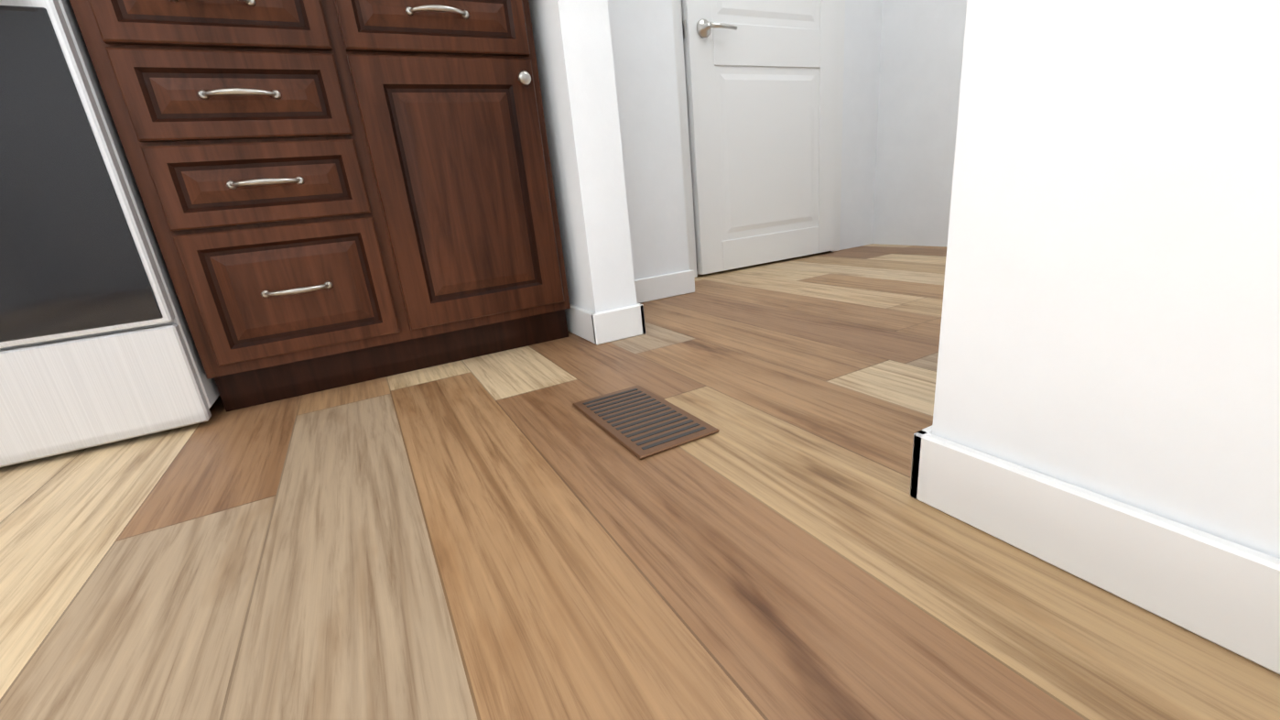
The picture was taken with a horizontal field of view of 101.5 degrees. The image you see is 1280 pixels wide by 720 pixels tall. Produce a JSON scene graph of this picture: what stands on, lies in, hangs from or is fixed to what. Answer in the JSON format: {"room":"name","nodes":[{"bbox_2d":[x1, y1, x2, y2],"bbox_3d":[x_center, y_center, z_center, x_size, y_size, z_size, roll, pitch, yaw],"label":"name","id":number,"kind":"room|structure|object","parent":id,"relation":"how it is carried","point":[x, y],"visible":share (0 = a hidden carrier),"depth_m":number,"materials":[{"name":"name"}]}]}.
{"room":"kitchen","nodes":[
{"label":"kitchen","id":0,"kind":"room"},
{"bbox_2d":[0,243,1279,719],"bbox_3d":[0.439,0.543,-0.416,5.150,0.120,5.876,-14,20,-26],"label":"floor","id":1,"kind":"structure","parent":0,"point":[515,533],"depth_m":0.58,"materials":[{"name":"brown wood"}]},
{"bbox_2d":[0,0,219,466],"bbox_3d":[-1.403,-0.406,0.973,0.761,1.190,0.680,-14,20,-26],"label":"range","id":2,"kind":"object","parent":1,"relation":"on","point":[97,345],"visible":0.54,"depth_m":0.93,"materials":[{"name":"silver metal"}]},
{"bbox_2d":[69,0,421,412],"bbox_3d":[-0.903,-0.394,1.319,0.390,0.864,0.624,-14,20,-26],"label":"base cabinet","id":3,"kind":"object","parent":1,"relation":"on","point":[335,193],"depth_m":1.05,"materials":[{"name":"brown wood"}]},
{"bbox_2d":[336,0,570,368],"bbox_3d":[-0.548,-0.485,1.496,0.422,0.864,0.624,-14,20,-26],"label":"base cabinet","id":4,"kind":"object","parent":1,"relation":"on","point":[450,99],"depth_m":1.22,"materials":[{"name":"brown wood"}]},
{"bbox_2d":[572,385,719,458],"bbox_3d":[-0.001,0.098,0.912,0.145,0.006,0.270,-14,20,-26],"label":"floor vent","id":5,"kind":"object","parent":1,"relation":"in","point":[639,421],"visible":1,"depth_m":0.88,"materials":[{"name":"brown metal"}]},
{"bbox_2d":[607,0,698,279],"bbox_3d":[-0.168,-1.356,1.639,0.435,2.360,0.250,-14,20,-26],"label":"wall","id":6,"kind":"structure","parent":0,"point":[642,31],"depth_m":1.76,"materials":[{"name":"paint"}]},
{"bbox_2d":[839,0,889,249],"bbox_3d":[0.308,-1.564,2.147,1.800,2.360,0.250,-14,20,-26],"label":"wall","id":7,"kind":"structure","parent":0,"point":[866,27],"depth_m":2.58,"materials":[{"name":"paint"}]},
{"bbox_2d":[672,0,845,277],"bbox_3d":[0.532,-1.474,2.129,0.947,2.160,0.093,-14,20,-26],"label":"hall door","id":8,"kind":"structure","parent":7,"relation":"in","point":[760,89],"depth_m":2.27,"materials":[{"name":"white wood"}]},
{"bbox_2d":[528,0,1279,558],"bbox_3d":[0.790,-0.736,-0.611,0.125,2.360,5.376,-14,20,-26],"label":"wall","id":9,"kind":"structure","parent":0,"point":[1111,317],"depth_m":0.42,"materials":[{"name":"paint"}]},
{"bbox_2d":[564,269,1279,674],"bbox_3d":[1.089,0.297,-0.181,0.588,0.085,5.340,-14,20,-26],"label":"baseboard","id":10,"kind":"structure","parent":9,"relation":"attached to","point":[1219,591],"depth_m":0.46,"materials":[{"name":"white wood"}]},
{"bbox_2d":[878,0,967,246],"bbox_3d":[1.875,-1.453,1.312,0.150,2.360,3.220,-14,20,-26],"label":"wall","id":11,"kind":"structure","parent":0,"point":[902,69],"depth_m":2.45,"materials":[{"name":"paint"}]}
]}

